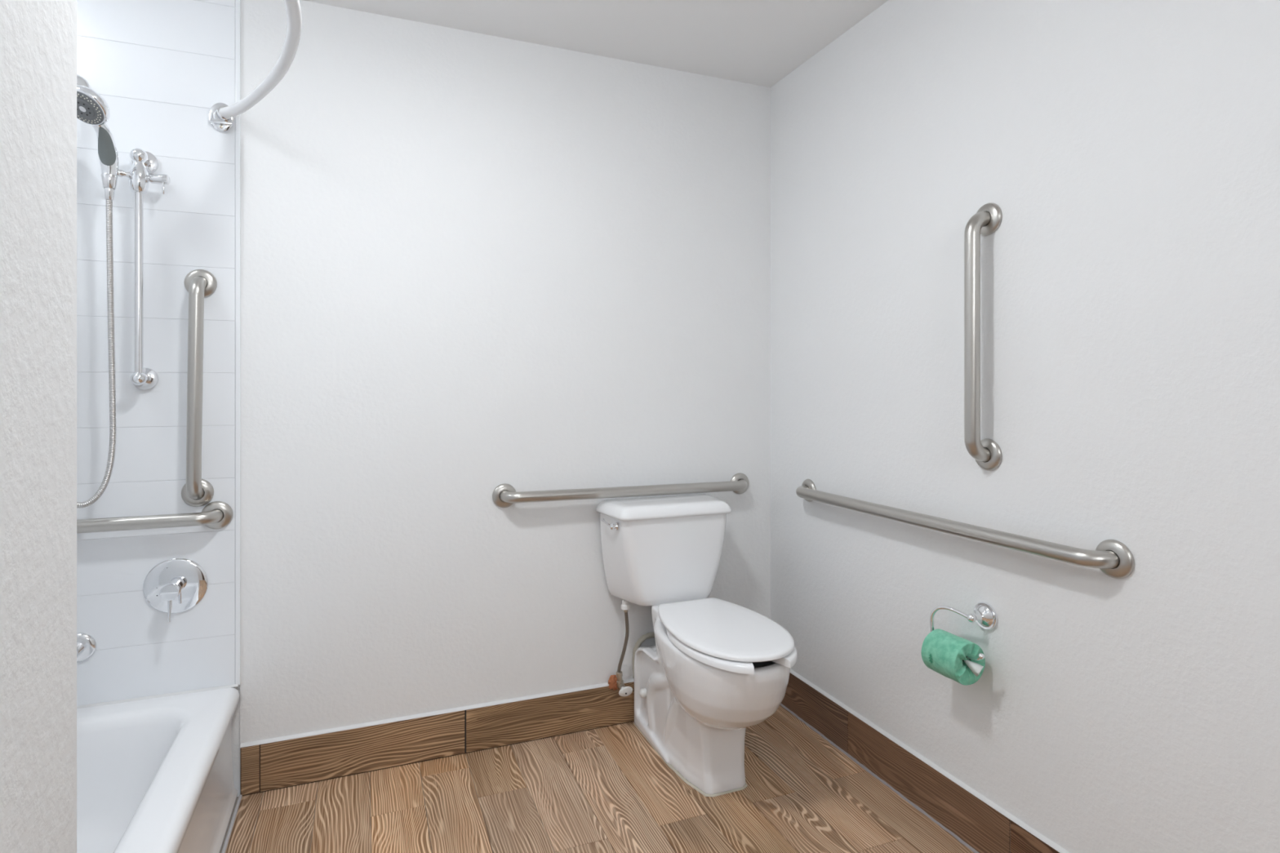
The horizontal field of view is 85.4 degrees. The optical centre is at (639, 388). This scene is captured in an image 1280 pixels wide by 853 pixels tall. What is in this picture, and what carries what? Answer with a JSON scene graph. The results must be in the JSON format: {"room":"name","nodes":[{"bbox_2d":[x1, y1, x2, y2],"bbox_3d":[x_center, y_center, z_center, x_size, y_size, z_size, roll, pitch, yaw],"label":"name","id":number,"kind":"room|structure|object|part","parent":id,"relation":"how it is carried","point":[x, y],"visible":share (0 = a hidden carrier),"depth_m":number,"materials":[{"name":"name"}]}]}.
{"room":"accessible bathroom","nodes":[
{"label":"accessible bathroom","id":0,"kind":"room"},
{"bbox_2d":[0,0,76,852],"bbox_3d":[-0.572,0.035,-0.621,0.968,2.505,2.510,0,0,-22],"label":"wall","id":1,"kind":"structure","parent":0,"point":[38,37],"depth_m":0.63,"materials":[{"name":"white paint"}]},
{"bbox_2d":[231,0,770,796],"bbox_3d":[-0.727,0.011,2.369,2.892,2.555,0.120,0,0,-22],"label":"wall","id":2,"kind":"structure","parent":0,"point":[473,264],"depth_m":2.36,"materials":[{"name":"white paint"}]},
{"bbox_2d":[76,0,235,706],"bbox_3d":[-1.582,-0.152,1.964,0.762,2.128,0.012,0,0,-22],"label":"wall surround","id":3,"kind":"object","parent":2,"relation":"attached to","point":[160,67],"visible":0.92,"depth_m":2.02,"materials":[{"name":"white"}]},
{"bbox_2d":[76,74,88,87],"bbox_3d":[-1.578,-0.848,1.918,0.066,0.073,0.076,0,0,-22],"label":"shower arm","id":4,"kind":"object","parent":3,"relation":"attached to","point":[81,81],"visible":0.08,"depth_m":1.95,"materials":[{"name":"silver metal"}]},
{"bbox_2d":[76,632,96,662],"bbox_3d":[-1.556,0.731,1.886,0.082,0.082,0.152,0,0,-22],"label":"tub spout","id":5,"kind":"object","parent":3,"relation":"attached to","point":[86,643],"visible":0.23,"depth_m":1.95,"materials":[{"name":"silver metal"}]},
{"bbox_3d":[-1.558,0.741,1.880,0.040,0.059,0.142,0,0,-22],"label":"spout","id":6,"kind":"part","parent":5,"relation":"part of","materials":[{"name":"silver metal"}]},
{"bbox_2d":[101,147,169,390],"bbox_3d":[-1.416,-0.342,1.958,0.150,0.691,0.122,0,0,-22],"label":"slide bar","id":7,"kind":"object","parent":3,"relation":"attached to","point":[144,162],"visible":1,"depth_m":1.94,"materials":[{"name":"silver metal"}]},
{"bbox_2d":[76,84,119,176],"bbox_3d":[-1.450,-0.663,1.832,0.102,0.229,0.160,0,0,-22],"label":"shower","id":8,"kind":"object","parent":7,"relation":"attached to","point":[92,109],"visible":0.76,"depth_m":1.82,"materials":[{"name":"silver metal"}]},
{"bbox_2d":[76,186,116,507],"bbox_3d":[-1.524,-0.238,1.891,0.166,1.128,0.030,0,0,-8],"label":"shower hose","id":9,"kind":"object","parent":8,"relation":"attached to","point":[108,192],"visible":0.44,"depth_m":1.90,"materials":[{"name":"silver metal"}]},
{"bbox_3d":[-1.446,-0.644,1.865,0.045,0.190,0.104,0,0,-6],"label":"handle","id":10,"kind":"part","parent":8,"relation":"part of","materials":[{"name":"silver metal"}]},
{"bbox_3d":[-1.443,-0.597,1.920,0.022,0.022,0.050,0,0,44],"label":"holder arm","id":11,"kind":"part","parent":7,"relation":"part of","materials":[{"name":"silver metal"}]},
{"bbox_3d":[-1.412,-0.343,1.952,0.021,0.638,0.021,0,0,-22],"label":"rail","id":12,"kind":"part","parent":7,"relation":"part of","materials":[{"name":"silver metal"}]},
{"bbox_3d":[-1.368,-0.595,1.967,0.054,0.030,0.030,0,0,-22],"label":"knob","id":13,"kind":"part","parent":7,"relation":"part of","materials":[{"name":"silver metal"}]},
{"bbox_2d":[76,501,233,533],"bbox_3d":[-1.544,0.380,1.931,0.704,0.084,0.076,0,0,-22],"label":"grab bar","id":14,"kind":"object","parent":3,"relation":"attached to","point":[215,514],"visible":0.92,"depth_m":1.97,"materials":[{"name":"silver metal"}]},
{"bbox_3d":[-1.581,-1.075,1.961,0.760,0.158,0.005,0,0,-22],"label":"panel","id":15,"kind":"part","parent":3,"relation":"part of","materials":[{"name":"white tile"}]},
{"bbox_3d":[-1.581,-0.917,1.961,0.760,0.158,0.005,0,0,-22],"label":"panel","id":16,"kind":"part","parent":3,"relation":"part of","materials":[{"name":"white tile"}]},
{"bbox_3d":[-1.581,-0.759,1.961,0.760,0.158,0.005,0,0,-22],"label":"panel","id":17,"kind":"part","parent":3,"relation":"part of","materials":[{"name":"white tile"}]},
{"bbox_3d":[-1.581,-0.601,1.961,0.760,0.158,0.005,0,0,-22],"label":"panel","id":18,"kind":"part","parent":3,"relation":"part of","materials":[{"name":"white tile"}]},
{"bbox_3d":[-1.581,-0.442,1.961,0.760,0.158,0.005,0,0,-22],"label":"panel","id":19,"kind":"part","parent":3,"relation":"part of","materials":[{"name":"white tile"}]},
{"bbox_3d":[-1.581,-0.284,1.961,0.760,0.158,0.005,0,0,-22],"label":"panel","id":20,"kind":"part","parent":3,"relation":"part of","materials":[{"name":"white"}]},
{"bbox_3d":[-1.581,-0.126,1.961,0.760,0.158,0.005,0,0,-22],"label":"panel","id":21,"kind":"part","parent":3,"relation":"part of","materials":[{"name":"white"}]},
{"bbox_3d":[-1.581,0.033,1.961,0.760,0.158,0.005,0,0,-22],"label":"panel","id":22,"kind":"part","parent":3,"relation":"part of","materials":[{"name":"white"}]},
{"bbox_3d":[-1.581,0.191,1.961,0.760,0.158,0.005,0,0,-22],"label":"panel","id":23,"kind":"part","parent":3,"relation":"part of","materials":[{"name":"white tile"}]},
{"bbox_3d":[-1.581,0.349,1.961,0.760,0.158,0.005,0,0,-22],"label":"panel","id":24,"kind":"part","parent":3,"relation":"part of","materials":[{"name":"white tile"}]},
{"bbox_3d":[-1.581,0.507,1.961,0.760,0.158,0.005,0,0,-22],"label":"panel","id":25,"kind":"part","parent":3,"relation":"part of","materials":[{"name":"white tile"}]},
{"bbox_3d":[-1.581,0.666,1.961,0.760,0.158,0.005,0,0,-22],"label":"panel","id":26,"kind":"part","parent":3,"relation":"part of","materials":[{"name":"white tile"}]},
{"bbox_3d":[-1.581,0.822,1.961,0.760,0.154,0.005,0,0,-22],"label":"panel","id":27,"kind":"part","parent":3,"relation":"part of","materials":[{"name":"white tile"}]},
{"bbox_2d":[142,558,208,622],"bbox_3d":[-1.352,0.582,2.004,0.163,0.166,0.083,0,0,-22],"label":"shower valve","id":28,"kind":"object","parent":3,"relation":"attached to","point":[174,585],"visible":1,"depth_m":2.03,"materials":[{"name":"silver metal"}]},
{"bbox_3d":[-1.340,0.632,1.974,0.010,0.066,0.019,0,0,-22],"label":"lever","id":29,"kind":"part","parent":28,"relation":"part of","materials":[{"name":"silver metal"}]},
{"bbox_2d":[181,269,217,506],"bbox_3d":[-1.298,-0.002,2.029,0.092,0.707,0.076,0,0,-22],"label":"grab bar","id":30,"kind":"object","parent":3,"relation":"attached to","point":[197,491],"visible":1,"depth_m":2.00,"materials":[{"name":"silver metal"}]},
{"bbox_3d":[-1.581,-1.185,1.961,0.760,0.061,0.005,0,0,-22],"label":"panel","id":31,"kind":"part","parent":3,"relation":"part of","materials":[{"name":"white tile"}]},
{"bbox_2d":[208,0,302,131],"bbox_3d":[-0.869,-0.815,1.427,0.304,0.086,1.513,0,0,-22],"label":"curtain rod","id":32,"kind":"object","parent":3,"relation":"attached to","point":[221,116],"visible":1,"depth_m":1.81,"materials":[{"name":"white metal"}]},
{"bbox_2d":[216,106,231,120],"bbox_3d":[-1.241,-0.821,2.069,0.039,0.039,0.020,0,0,-41],"label":"rod flange","id":33,"kind":"object","parent":32,"relation":"attached to","point":[220,115],"depth_m":2.06,"materials":[{"name":"silver metal"}]},
{"bbox_2d":[235,0,240,685],"bbox_3d":[-1.221,-0.158,2.106,0.014,2.117,0.012,0,0,-22],"label":"trim","id":34,"kind":"structure","parent":2,"relation":"attached to","point":[237,2],"depth_m":2.10,"materials":[{"name":"white plastic"}]},
{"bbox_2d":[240,678,634,795],"bbox_3d":[-0.342,1.159,2.452,1.876,0.157,0.011,0,0,-22],"label":"baseboard","id":35,"kind":"structure","parent":2,"relation":"attached to","point":[298,759],"depth_m":2.30,"materials":[{"name":"brown wood"}]},
{"bbox_2d":[608,671,632,696],"bbox_3d":[-0.075,1.065,2.508,0.054,0.081,0.100,0,0,-39],"label":"valve","id":36,"kind":"object","parent":2,"relation":"attached to","point":[615,682],"visible":1,"depth_m":2.50,"materials":[{"name":"silver metal"}]},
{"bbox_3d":[-0.053,1.083,2.484,0.055,0.037,0.034,0,0,-22],"label":"valve handle","id":37,"kind":"part","parent":36,"relation":"part of","materials":[{"name":"white plastic"}]},
{"bbox_2d":[492,472,749,507],"bbox_3d":[-0.024,0.374,2.542,1.015,0.089,0.076,0,0,-22],"label":"grab bar","id":38,"kind":"object","parent":2,"relation":"attached to","point":[504,495],"visible":1,"depth_m":2.48,"materials":[{"name":"silver metal"}]},
{"bbox_2d":[303,0,888,87],"bbox_3d":[0.018,-1.267,0.497,2.892,0.100,4.150,0,0,-22],"label":"ceiling","id":39,"kind":"structure","parent":0,"point":[760,42],"depth_m":2.31,"materials":[{"name":"white paint"}]},
{"bbox_2d":[219,704,973,852],"bbox_3d":[0.373,1.263,0.638,1.888,0.050,3.910,0,0,-22],"label":"floor","id":40,"kind":"structure","parent":0,"point":[606,789],"depth_m":2.05,"materials":[{"name":"brown wood"}]},
{"bbox_2d":[76,684,242,852],"bbox_3d":[-1.291,1.068,1.261,0.780,0.343,1.508,0,0,-22],"label":"bathtub","id":41,"kind":"object","parent":40,"relation":"on","point":[155,775],"visible":0.57,"depth_m":1.87,"materials":[{"name":"white ceramic"}]},
{"bbox_2d":[595,493,796,796],"bbox_3d":[0.195,0.821,2.252,0.474,0.833,0.788,0,0,-22],"label":"toilet","id":42,"kind":"object","parent":40,"relation":"on","point":[715,669],"visible":1,"depth_m":2.25,"materials":[{"name":"white ceramic"}]},
{"bbox_3d":[-0.104,0.472,2.403,0.032,0.030,0.098,0,0,-30],"label":"flush lever","id":43,"kind":"part","parent":42,"relation":"part of","materials":[{"name":"silver metal"}]},
{"bbox_2d":[617,599,630,671],"bbox_3d":[-0.057,0.890,2.490,0.033,0.270,0.062,0,0,-22],"label":"supply hose","id":44,"kind":"object","parent":42,"relation":"hanging from","point":[625,606],"visible":0.98,"depth_m":2.48,"materials":[{"name":"grey metal"}]},
{"bbox_3d":[0.096,0.600,2.504,0.447,0.308,0.202,0,0,-22],"label":"tank","id":45,"kind":"part","parent":42,"relation":"part of","materials":[{"name":"white ceramic"}]},
{"bbox_3d":[0.097,0.425,2.501,0.474,0.042,0.222,0,0,-22],"label":"tank lid","id":46,"kind":"part","parent":42,"relation":"part of","materials":[{"name":"white ceramic"}]},
{"bbox_3d":[0.216,0.993,2.256,0.344,0.487,0.742,0,0,-22],"label":"bowl","id":47,"kind":"part","parent":42,"relation":"part of","materials":[{"name":"white ceramic"}]},
{"bbox_3d":[0.260,0.741,2.151,0.340,0.017,0.536,0,0,-22],"label":"seat lid","id":48,"kind":"part","parent":42,"relation":"part of","materials":[{"name":"white plastic"}]},
{"bbox_3d":[0.268,0.762,2.131,0.338,0.023,0.508,0,0,-22],"label":"seat","id":49,"kind":"part","parent":42,"relation":"part of","materials":[{"name":"white plastic"}]},
{"bbox_2d":[770,0,1279,852],"bbox_3d":[1.329,0.011,0.954,0.120,2.555,4.030,0,0,-22],"label":"wall","id":50,"kind":"structure","parent":0,"point":[1127,152],"depth_m":1.67,"materials":[{"name":"white paint"}]},
{"bbox_2d":[780,669,1070,852],"bbox_3d":[1.244,1.159,0.979,0.018,0.157,3.900,0,0,-22],"label":"baseboard","id":51,"kind":"structure","parent":50,"relation":"attached to","point":[979,824],"depth_m":2.05,"materials":[{"name":"brown wood"}]},
{"bbox_2d":[929,601,997,660],"bbox_3d":[0.865,0.631,1.840,0.085,0.133,0.176,0,0,-22],"label":"paper holder","id":52,"kind":"object","parent":50,"relation":"attached to","point":[984,615],"visible":0.8,"depth_m":1.81,"materials":[{"name":"silver metal"}]},
{"bbox_2d":[920,628,985,685],"bbox_3d":[0.832,0.711,1.826,0.110,0.111,0.153,0,0,-22],"label":"paper roll","id":53,"kind":"object","parent":52,"relation":"hanging from","point":[944,652],"visible":0.99,"depth_m":1.80,"materials":[{"name":"green paper"}]},
{"bbox_3d":[0.841,0.641,1.834,0.032,0.112,0.168,0,0,-22],"label":"hook arm","id":54,"kind":"part","parent":52,"relation":"part of","materials":[{"name":"silver metal"}]},
{"bbox_3d":[0.862,0.677,1.752,0.015,0.015,0.015,0,0,-22],"label":"knob","id":55,"kind":"part","parent":52,"relation":"part of","materials":[{"name":"silver metal"}]},
{"bbox_2d":[795,479,1133,578],"bbox_3d":[0.797,0.374,2.023,0.076,0.087,1.204,0,0,-22],"label":"grab bar","id":56,"kind":"object","parent":50,"relation":"attached to","point":[1113,558],"visible":1,"depth_m":1.71,"materials":[{"name":"silver metal"}]},
{"bbox_2d":[964,202,1001,471],"bbox_3d":[0.882,-0.136,1.809,0.076,0.703,0.084,0,0,-22],"label":"grab bar","id":57,"kind":"object","parent":50,"relation":"attached to","point":[987,453],"visible":1,"depth_m":1.79,"materials":[{"name":"silver metal"}]}
]}

